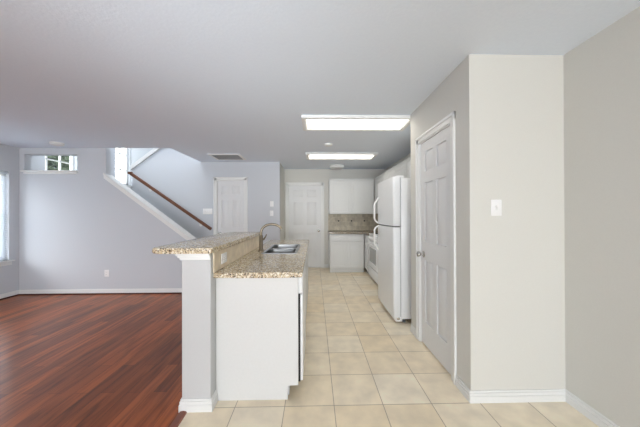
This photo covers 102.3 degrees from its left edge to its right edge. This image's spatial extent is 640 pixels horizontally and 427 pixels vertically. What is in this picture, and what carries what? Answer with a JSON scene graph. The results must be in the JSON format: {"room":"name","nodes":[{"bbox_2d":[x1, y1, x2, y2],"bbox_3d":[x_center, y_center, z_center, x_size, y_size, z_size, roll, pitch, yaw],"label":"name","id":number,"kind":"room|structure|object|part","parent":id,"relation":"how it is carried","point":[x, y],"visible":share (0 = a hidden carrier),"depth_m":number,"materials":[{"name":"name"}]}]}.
{"room":"kitchen","nodes":[
{"label":"kitchen","id":0,"kind":"room"},
{"bbox_2d":[0,144,130,293],"bbox_3d":[-4.997,-1.169,0.197,0.160,5.000,13.600,0,0,-1],"label":"wall","id":1,"kind":"structure","parent":0,"point":[9,155],"depth_m":4.20,"materials":[{"name":"grey paint"}]},
{"bbox_2d":[0,174,14,265],"bbox_3d":[-5.022,0.074,3.492,0.165,1.500,1.400,0,0,-1],"label":"window","id":2,"kind":"structure","parent":1,"relation":"in","point":[7,262],"depth_m":4.10,"materials":[{"name":"white paint"}]},
{"bbox_3d":[-5.080,0.035,3.491,0.050,1.420,1.300,0,0,-1],"label":"frame","id":3,"kind":"part","parent":2,"relation":"part of","materials":[{"name":"white paint"}]},
{"bbox_2d":[0,171,6,260],"bbox_3d":[-5.022,0.035,3.492,0.045,1.414,1.280,0,0,-1],"label":"window blind","id":4,"kind":"object","parent":2,"relation":"attached to","point":[3,216],"visible":1,"depth_m":4.09,"materials":[{"name":"white plastic"}]},
{"bbox_3d":[-4.995,0.784,3.490,0.115,0.080,1.400,0,0,-1],"label":"sill","id":5,"kind":"part","parent":2,"relation":"part of","materials":[{"name":"white paint"}]},
{"bbox_2d":[0,290,18,298],"bbox_3d":[-4.873,1.284,-1.166,0.014,0.083,10.890,0,0,-1],"label":"baseboard","id":6,"kind":"structure","parent":1,"relation":"attached to","point":[16,292],"depth_m":4.13,"materials":[{"name":"white paint"}]},
{"bbox_2d":[0,292,181,299],"bbox_3d":[-3.394,1.312,-1.141,2.944,0.018,10.876,0,0,-1],"label":"trim","id":7,"kind":"structure","parent":1,"relation":"attached to","point":[172,292],"depth_m":4.28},
{"bbox_2d":[19,148,186,289],"bbox_3d":[-3.061,-1.202,5.695,4.148,5.100,2.730,0,0,-1],"label":"wall","id":8,"kind":"structure","parent":0,"point":[74,228],"depth_m":4.31,"materials":[{"name":"grey paint"}]},
{"bbox_2d":[20,170,77,173],"bbox_3d":[-4.490,-0.686,4.334,0.901,0.055,0.175,0,0,-1],"label":"ledge","id":9,"kind":"object","parent":8,"relation":"attached to","point":[23,171],"visible":0.91,"depth_m":4.26,"materials":[{"name":"white paint"}]},
{"bbox_2d":[45,156,73,169],"bbox_3d":[-5.116,-1.349,5.016,0.050,1.200,0.640,0,0,-1],"label":"window","id":10,"kind":"structure","parent":8,"relation":"in","point":[59,161],"depth_m":5.06,"materials":[{"name":"white paint"}]},
{"bbox_3d":[-5.116,-1.349,5.016,0.050,1.200,0.640,0,0,-1],"label":"frame","id":11,"kind":"part","parent":10,"relation":"part of","materials":[{"name":"white paint"}]},
{"bbox_2d":[19,288,181,293],"bbox_3d":[-3.519,1.302,4.303,2.958,0.083,0.014,0,0,-1],"label":"baseboard","id":12,"kind":"structure","parent":8,"relation":"attached to","point":[153,290],"depth_m":4.29,"materials":[{"name":"white paint"}]},
{"bbox_2d":[104,270,108,276],"bbox_3d":[-3.566,0.999,4.306,0.075,0.115,0.009,0,0,-1],"label":"wall outlet","id":13,"kind":"object","parent":8,"relation":"attached to","point":[106,272],"visible":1,"depth_m":4.30,"materials":[{"name":"white plastic"}]},
{"bbox_2d":[103,173,196,239],"bbox_3d":[-2.820,-0.033,4.388,1.588,1.297,0.175,0,0,-1],"label":"trim","id":14,"kind":"structure","parent":8,"relation":"attached to","point":[111,179],"depth_m":4.32,"materials":[{"name":"white paint"}]},
{"bbox_2d":[115,148,131,188],"bbox_3d":[-5.093,-1.303,6.619,0.165,1.280,0.625,0,0,-1],"label":"window","id":15,"kind":"structure","parent":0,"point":[126,149],"depth_m":6.83,"materials":[{"name":"white paint"}]},
{"bbox_3d":[-5.151,-1.343,6.618,0.050,1.200,0.525,0,0,-1],"label":"frame","id":16,"kind":"part","parent":15,"relation":"part of","materials":[{"name":"white paint"}]},
{"bbox_2d":[170,411,186,426],"bbox_3d":[-0.821,1.302,-2.403,0.051,0.014,8.242,0,0,-1],"label":"trim","id":17,"kind":"structure","parent":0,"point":[181,415],"depth_m":1.65,"materials":[{"name":"brown wood"}]},
{"bbox_2d":[182,253,215,398],"bbox_3d":[-0.848,0.797,2.485,0.193,1.062,1.508,0,0,-1],"label":"wall","id":18,"kind":"structure","parent":0,"point":[198,282],"depth_m":1.73,"materials":[{"name":"grey paint"}]},
{"bbox_2d":[175,253,210,259],"bbox_3d":[-0.862,0.290,2.473,0.223,0.048,1.536,0,0,-1],"label":"trim","id":19,"kind":"structure","parent":18,"relation":"attached to","point":[181,256],"depth_m":1.71,"materials":[{"name":"white paint"}]},
{"bbox_2d":[178,390,217,412],"bbox_3d":[-0.847,1.286,2.483,0.223,0.084,1.538,0,0,-1],"label":"baseboard","id":20,"kind":"structure","parent":18,"relation":"attached to","point":[206,404],"depth_m":1.72,"materials":[{"name":"white paint"}]},
{"bbox_2d":[152,232,259,253],"bbox_3d":[-0.931,0.248,2.474,0.412,0.037,1.590,0,0,-1],"label":"bar","id":21,"kind":"object","parent":18,"relation":"on","point":[213,243],"visible":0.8,"depth_m":1.95,"materials":[{"name":"beige stone"}]},
{"bbox_2d":[213,236,258,272],"bbox_3d":[-0.748,0.339,2.508,0.010,0.146,1.470,0,0,-1],"label":"backsplash","id":22,"kind":"structure","parent":18,"relation":"attached to","point":[237,251],"depth_m":2.22,"materials":[{"name":"beige stone"}]},
{"bbox_2d":[221,252,226,263],"bbox_3d":[-0.727,0.338,1.958,0.009,0.076,0.112,0,0,-1],"label":"wall outlet","id":23,"kind":"object","parent":22,"relation":"attached to","point":[224,255],"visible":1,"depth_m":1.95,"materials":[{"name":"white plastic"}]},
{"bbox_2d":[132,148,279,243],"bbox_3d":[-2.406,-0.490,5.509,3.090,3.670,0.115,0,0,-1],"label":"wall","id":24,"kind":"structure","parent":0,"point":[187,181],"depth_m":5.45,"materials":[{"name":"grey paint"}]},
{"bbox_2d":[131,148,159,169],"bbox_3d":[-3.199,-1.550,5.496,1.550,1.273,0.165,0,0,-1],"label":"trim","id":25,"kind":"structure","parent":24,"relation":"attached to","point":[153,150],"depth_m":5.40,"materials":[{"name":"white paint"}]},
{"bbox_2d":[127,172,211,229],"bbox_3d":[-3.117,-0.259,5.385,1.722,1.220,0.101,0,0,-1],"label":"handrail","id":26,"kind":"object","parent":24,"relation":"attached to","point":[150,188],"visible":1,"depth_m":5.34,"materials":[{"name":"brown wood"}]},
{"bbox_2d":[203,209,212,213],"bbox_3d":[-2.373,-0.045,5.442,0.200,0.118,0.016,0,0,-1],"label":"light switch","id":27,"kind":"object","parent":24,"relation":"attached to","point":[205,211],"visible":1,"depth_m":5.44,"materials":[{"name":"white plastic"}]},
{"bbox_2d":[213,177,247,234],"bbox_3d":[-1.893,0.287,5.487,0.716,2.113,0.174,0,0,-1],"label":"door","id":28,"kind":"structure","parent":24,"relation":"in","point":[230,194],"depth_m":5.47,"materials":[{"name":"white paint"}]},
{"bbox_2d":[280,163,284,239],"bbox_3d":[-0.927,0.123,5.981,0.115,2.440,0.771,0,0,-1],"label":"wall","id":29,"kind":"structure","parent":0,"point":[282,219],"depth_m":5.96,"materials":[{"name":"grey paint"}]},
{"bbox_2d":[0,267,598,426],"bbox_3d":[-1.567,1.371,0.004,7.075,0.100,13.086,0,0,-1],"label":"floor","id":30,"kind":"structure","parent":0,"point":[363,367],"depth_m":2.14,"materials":[{"name":"beige tile"}]},
{"bbox_2d":[216,251,307,400],"bbox_3d":[-0.461,0.893,2.953,0.599,0.873,2.248,0,0,-1],"label":"base cabinet","id":31,"kind":"object","parent":30,"relation":"on","point":[257,318],"visible":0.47,"depth_m":1.83,"materials":[{"name":"white paint"}]},
{"bbox_2d":[213,240,308,277],"bbox_3d":[-0.456,0.434,2.952,0.614,0.038,2.325,0,0,-1],"label":"countertop","id":32,"kind":"structure","parent":31,"relation":"on","point":[254,264],"depth_m":2.08,"materials":[{"name":"beige stone"}]},
{"bbox_2d":[258,223,281,250],"bbox_3d":[-0.552,0.261,2.858,0.274,0.309,0.072,0,0,-1],"label":"faucet","id":33,"kind":"object","parent":32,"relation":"on","point":[261,238],"visible":0.99,"depth_m":2.84,"materials":[{"name":"silver metal"}]},
{"bbox_3d":[-0.541,0.175,2.858,0.251,0.138,0.029,0,0,-1],"label":"spout","id":34,"kind":"part","parent":33,"relation":"part of","materials":[{"name":"silver metal"}]},
{"bbox_2d":[261,244,300,253],"bbox_3d":[-0.429,0.497,3.039,0.368,0.175,0.808,0,0,-1],"label":"sink","id":35,"kind":"object","parent":32,"relation":"in","point":[275,248],"visible":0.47,"depth_m":3.03,"materials":[{"name":"silver metal"}]},
{"bbox_3d":[-0.425,0.498,2.846,0.308,0.171,0.362,0,0,-1],"label":"bowl","id":36,"kind":"part","parent":35,"relation":"part of","materials":[{"name":"silver metal"}]},
{"bbox_3d":[-0.433,0.500,3.232,0.308,0.171,0.362,0,0,-1],"label":"bowl","id":37,"kind":"part","parent":35,"relation":"part of","materials":[{"name":"silver metal"}]},
{"bbox_3d":[-0.176,0.917,3.211,0.018,0.585,0.475,0,0,-1],"label":"door","id":38,"kind":"part","parent":31,"relation":"part of","materials":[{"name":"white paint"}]},
{"bbox_3d":[-0.188,0.919,3.768,0.018,0.585,0.590,0,0,-1],"label":"door","id":39,"kind":"part","parent":31,"relation":"part of","materials":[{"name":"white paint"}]},
{"bbox_2d":[288,263,305,394],"bbox_3d":[-0.417,0.893,2.155,0.574,0.866,0.602,0,0,-1],"label":"dishwasher","id":40,"kind":"object","parent":30,"relation":"on","point":[301,280],"visible":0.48,"depth_m":1.87,"materials":[{"name":"white metal"}]},
{"bbox_3d":[-0.156,0.521,2.160,0.049,0.124,0.598,0,0,-1],"label":"control panel","id":41,"kind":"part","parent":40,"relation":"part of","materials":[{"name":"white plastic"}]},
{"bbox_3d":[-0.140,0.900,2.161,0.019,0.620,0.590,0,0,-1],"label":"door","id":42,"kind":"part","parent":40,"relation":"part of","materials":[{"name":"white metal"}]},
{"bbox_2d":[328,233,363,271],"bbox_3d":[0.601,0.902,6.093,0.776,0.874,0.601,0,0,-1],"label":"base cabinet","id":43,"kind":"object","parent":30,"relation":"on","point":[345,251],"visible":0.99,"depth_m":5.80,"materials":[{"name":"white paint"}]},
{"bbox_3d":[0.419,0.545,5.799,0.365,0.135,0.018,0,0,-1],"label":"drawer","id":44,"kind":"part","parent":43,"relation":"part of","materials":[{"name":"white paint"}]},
{"bbox_3d":[0.420,0.925,5.798,0.365,0.585,0.018,0,0,-1],"label":"door","id":45,"kind":"part","parent":43,"relation":"part of","materials":[{"name":"white paint"}]},
{"bbox_3d":[0.794,0.544,5.807,0.365,0.135,0.018,0,0,-1],"label":"drawer","id":46,"kind":"part","parent":43,"relation":"part of","materials":[{"name":"white paint"}]},
{"bbox_3d":[0.795,0.924,5.806,0.365,0.585,0.018,0,0,-1],"label":"door","id":47,"kind":"part","parent":43,"relation":"part of","materials":[{"name":"white paint"}]},
{"bbox_2d":[364,234,369,273],"bbox_3d":[1.319,0.899,5.885,0.642,0.874,1.048,0,0,-1],"label":"base cabinet","id":48,"kind":"object","parent":30,"relation":"on","point":[366,239],"visible":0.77,"depth_m":5.57,"materials":[{"name":"white paint"}]},
{"bbox_2d":[328,231,377,235],"bbox_3d":[0.919,0.442,5.879,1.440,0.038,1.049,0,0,-1],"label":"countertop","id":49,"kind":"structure","parent":48,"relation":"on","point":[329,232],"depth_m":5.78,"materials":[{"name":"brown stone"}]},
{"bbox_3d":[1.013,0.923,5.580,0.018,0.585,0.400,0,0,-1],"label":"door","id":50,"kind":"part","parent":48,"relation":"part of","materials":[{"name":"white paint"}]},
{"bbox_2d":[367,233,377,283],"bbox_3d":[1.295,0.787,4.961,0.674,1.090,0.764,0,0,-1],"label":"range","id":51,"kind":"object","parent":30,"relation":"on","point":[373,252],"visible":0.2,"depth_m":4.89,"materials":[{"name":"white metal"}]},
{"bbox_3d":[1.034,1.165,4.954,0.034,0.195,0.752,0,0,-1],"label":"drawer","id":52,"kind":"part","parent":51,"relation":"part of","materials":[{"name":"white metal"}]},
{"bbox_2d":[374,176,410,322],"bbox_3d":[1.231,0.434,3.491,0.860,1.785,0.780,0,0,-1],"label":"refrigerator","id":53,"kind":"object","parent":30,"relation":"on","point":[394,193],"visible":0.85,"depth_m":3.11,"materials":[{"name":"white metal"}]},
{"bbox_3d":[0.832,0.356,3.807,0.077,0.369,0.032,0,0,-1],"label":"handle","id":54,"kind":"part","parent":53,"relation":"part of","materials":[{"name":"white plastic"}]},
{"bbox_3d":[0.831,-0.046,3.809,0.077,0.394,0.032,0,0,-1],"label":"handle","id":55,"kind":"part","parent":53,"relation":"part of","materials":[{"name":"white plastic"}]},
{"bbox_3d":[0.910,0.710,3.483,0.090,1.085,0.780,0,0,-1],"label":"fridge door","id":56,"kind":"part","parent":53,"relation":"part of","materials":[{"name":"white metal"}]},
{"bbox_3d":[0.907,-0.145,3.486,0.090,0.595,0.780,0,0,-1],"label":"freezer door","id":57,"kind":"part","parent":53,"relation":"part of","materials":[{"name":"white metal"}]},
{"bbox_2d":[0,0,639,168],"bbox_3d":[-1.579,-1.269,0.221,6.875,0.300,13.700,0,0,-1],"label":"ceiling","id":58,"kind":"structure","parent":0,"point":[196,79],"depth_m":1.88,"materials":[{"name":"paint"}]},
{"bbox_2d":[49,141,64,145],"bbox_3d":[-4.080,-1.074,3.997,0.170,0.045,0.170,0,0,-1],"label":"smoke detector","id":59,"kind":"object","parent":58,"relation":"attached to","point":[54,143],"visible":1,"depth_m":3.95,"materials":[{"name":"white paint"}]},
{"bbox_2d":[208,154,245,159],"bbox_3d":[-1.784,-1.092,4.987,0.585,0.014,0.480,0,0,-1],"label":"ceiling vent","id":60,"kind":"object","parent":58,"relation":"in","point":[216,156],"visible":1,"depth_m":4.93,"materials":[{"name":"white metal"}]},
{"bbox_2d":[330,164,343,168],"bbox_3d":[0.389,-1.064,5.944,0.330,0.075,0.330,0,0,-1],"label":"ceiling lamp","id":61,"kind":"object","parent":58,"relation":"attached to","point":[335,166],"visible":1,"depth_m":5.83,"materials":[{"name":"white glass"}]},
{"bbox_2d":[306,152,377,159],"bbox_3d":[0.396,-1.087,4.904,1.320,0.036,0.460,0,0,-1],"label":"recessed light","id":62,"kind":"object","parent":58,"relation":"in","point":[309,155],"visible":1,"depth_m":4.88,"materials":[{"name":"white paint"}]},
{"bbox_2d":[309,155,372,158],"bbox_3d":[0.396,-1.087,4.904,1.196,0.012,0.336,0,0,-1],"label":"diffuser","id":63,"kind":"object","parent":62,"relation":"attached to","point":[310,156],"depth_m":4.92,"materials":[{"name":"white plastic"}]},
{"bbox_2d":[301,115,410,130],"bbox_3d":[0.439,-1.095,3.142,1.310,0.036,0.455,0,0,-1],"label":"recessed light","id":64,"kind":"object","parent":58,"relation":"in","point":[309,122],"visible":0.94,"depth_m":3.09,"materials":[{"name":"white paint"}]},
{"bbox_2d":[307,119,407,128],"bbox_3d":[0.439,-1.095,3.142,1.186,0.012,0.331,0,0,-1],"label":"diffuser","id":65,"kind":"object","parent":64,"relation":"attached to","point":[311,123],"depth_m":3.15,"materials":[{"name":"white plastic"}]},
{"bbox_2d":[284,169,384,267],"bbox_3d":[0.299,0.121,6.468,2.657,2.440,0.150,0,0,-1],"label":"wall","id":66,"kind":"structure","parent":0,"point":[290,175],"depth_m":6.39,"materials":[{"name":"grey paint"}]},
{"bbox_2d":[285,182,323,267],"bbox_3d":[-0.373,0.286,6.406,0.956,2.113,0.174,0,0,-1],"label":"door","id":67,"kind":"structure","parent":66,"relation":"in","point":[304,201],"depth_m":6.39,"materials":[{"name":"white paint"}]},
{"bbox_2d":[329,178,373,213],"bbox_3d":[0.744,-0.404,6.227,1.068,0.836,0.351,0,0,-1],"label":"upper cabinet","id":68,"kind":"object","parent":66,"relation":"attached to","point":[346,195],"visible":1,"depth_m":6.06,"materials":[{"name":"white paint"}]},
{"bbox_3d":[0.477,-0.382,6.064,0.493,0.768,0.018,0,0,-1],"label":"door","id":69,"kind":"part","parent":68,"relation":"part of","materials":[{"name":"white paint"}]},
{"bbox_3d":[0.742,-0.799,6.077,1.060,0.048,0.048,0,0,-1],"label":"crown","id":70,"kind":"part","parent":68,"relation":"part of","materials":[{"name":"white paint"}]},
{"bbox_3d":[0.998,-0.384,6.076,0.530,0.768,0.018,0,0,-1],"label":"door","id":71,"kind":"part","parent":68,"relation":"part of","materials":[{"name":"white paint"}]},
{"bbox_2d":[328,214,378,230],"bbox_3d":[0.916,0.220,6.401,1.423,0.406,0.010,0,0,-1],"label":"backsplash","id":72,"kind":"structure","parent":66,"relation":"attached to","point":[358,223],"depth_m":6.39,"materials":[{"name":"brown stone"}]},
{"bbox_2d":[411,54,565,390],"bbox_3d":[1.378,0.102,2.365,0.677,2.440,1.103,0,0,-1],"label":"wall","id":73,"kind":"structure","parent":0,"point":[509,109],"depth_m":1.82,"materials":[{"name":"grey paint"}]},
{"bbox_2d":[415,111,456,384],"bbox_3d":[1.068,0.266,2.362,0.174,2.113,0.755,0,0,-1],"label":"door","id":74,"kind":"structure","parent":73,"relation":"in","point":[435,156],"depth_m":2.32,"materials":[{"name":"white paint"}]},
{"bbox_3d":[1.012,0.408,2.599,0.071,0.064,0.064,0,0,-1],"label":"knob","id":75,"kind":"part","parent":74,"relation":"part of","materials":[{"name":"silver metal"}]},
{"bbox_2d":[491,200,501,215],"bbox_3d":[1.237,-0.040,1.803,0.076,0.114,0.016,0,0,-1],"label":"light switch","id":76,"kind":"object","parent":73,"relation":"attached to","point":[496,205],"visible":1,"depth_m":1.80,"materials":[{"name":"white plastic"}]},
{"bbox_2d":[410,324,619,426],"bbox_3d":[1.464,1.263,-1.780,0.691,0.083,9.387,0,0,-1],"label":"baseboard","id":77,"kind":"structure","parent":73,"relation":"attached to","point":[533,395],"depth_m":1.80,"materials":[{"name":"white paint"}]},
{"bbox_2d":[385,7,639,426],"bbox_3d":[1.841,0.091,0.057,0.150,2.440,13.036,0,0,-1],"label":"wall","id":78,"kind":"structure","parent":0,"point":[601,75],"depth_m":1.57,"materials":[{"name":"grey paint"}]},
{"bbox_2d":[374,174,382,213],"bbox_3d":[1.462,-0.408,5.702,0.357,0.836,0.725,0,0,-1],"label":"upper cabinet","id":79,"kind":"object","parent":78,"relation":"attached to","point":[379,178],"visible":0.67,"depth_m":5.84,"materials":[{"name":"white paint"}]},
{"bbox_3d":[1.298,-0.385,5.880,0.018,0.768,0.350,0,0,-1],"label":"door","id":80,"kind":"part","parent":79,"relation":"part of","materials":[{"name":"white paint"}]},
{"bbox_2d":[383,167,394,180],"bbox_3d":[1.477,-0.549,4.955,0.357,0.561,0.760,0,0,-1],"label":"upper cabinet","id":81,"kind":"object","parent":78,"relation":"attached to","point":[389,173],"visible":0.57,"depth_m":4.91,"materials":[{"name":"white paint"}]},
{"bbox_3d":[1.322,-0.805,4.953,0.048,0.048,0.760,0,0,-1],"label":"crown","id":82,"kind":"part","parent":81,"relation":"part of","materials":[{"name":"white paint"}]},
{"bbox_3d":[1.322,-0.527,4.762,0.018,0.493,0.368,0,0,-1],"label":"door","id":83,"kind":"part","parent":81,"relation":"part of","materials":[{"name":"white paint"}]},
{"bbox_2d":[394,160,406,177],"bbox_3d":[1.492,-0.414,4.270,0.357,0.836,0.600,0,0,-1],"label":"upper cabinet","id":84,"kind":"object","parent":78,"relation":"attached to","point":[401,168],"visible":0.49,"depth_m":4.19,"materials":[{"name":"white paint"}]},
{"bbox_3d":[1.337,-0.808,4.268,0.048,0.048,0.600,0,0,-1],"label":"crown","id":85,"kind":"part","parent":84,"relation":"part of","materials":[{"name":"white paint"}]},
{"bbox_2d":[406,157,410,177],"bbox_3d":[1.509,-0.670,3.451,0.357,0.331,1.030,0,0,-1],"label":"upper cabinet","id":86,"kind":"object","parent":78,"relation":"attached to","point":[409,158],"visible":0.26,"depth_m":3.85,"materials":[{"name":"white paint"}]},
{"bbox_3d":[1.345,-0.647,3.705,0.018,0.263,0.503,0,0,-1],"label":"door","id":87,"kind":"part","parent":86,"relation":"part of","materials":[{"name":"white paint"}]},
{"label":"outside","id":88,"kind":"structure","parent":0,"visible":0},
{"bbox_3d":[-22.860,1.770,9.502,34.692,0.100,60.000,0,0,-1],"label":"ground","id":89,"kind":"structure","parent":88,"visible":0},
{"bbox_2d":[47,156,68,169],"bbox_3d":[-10.732,-0.779,10.080,2.689,4.940,2.647,0,0,-1],"label":"tree","id":90,"kind":"object","parent":89,"relation":"on","point":[51,165],"visible":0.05,"depth_m":9.63,"materials":[{"name":"green plant"}]}
]}

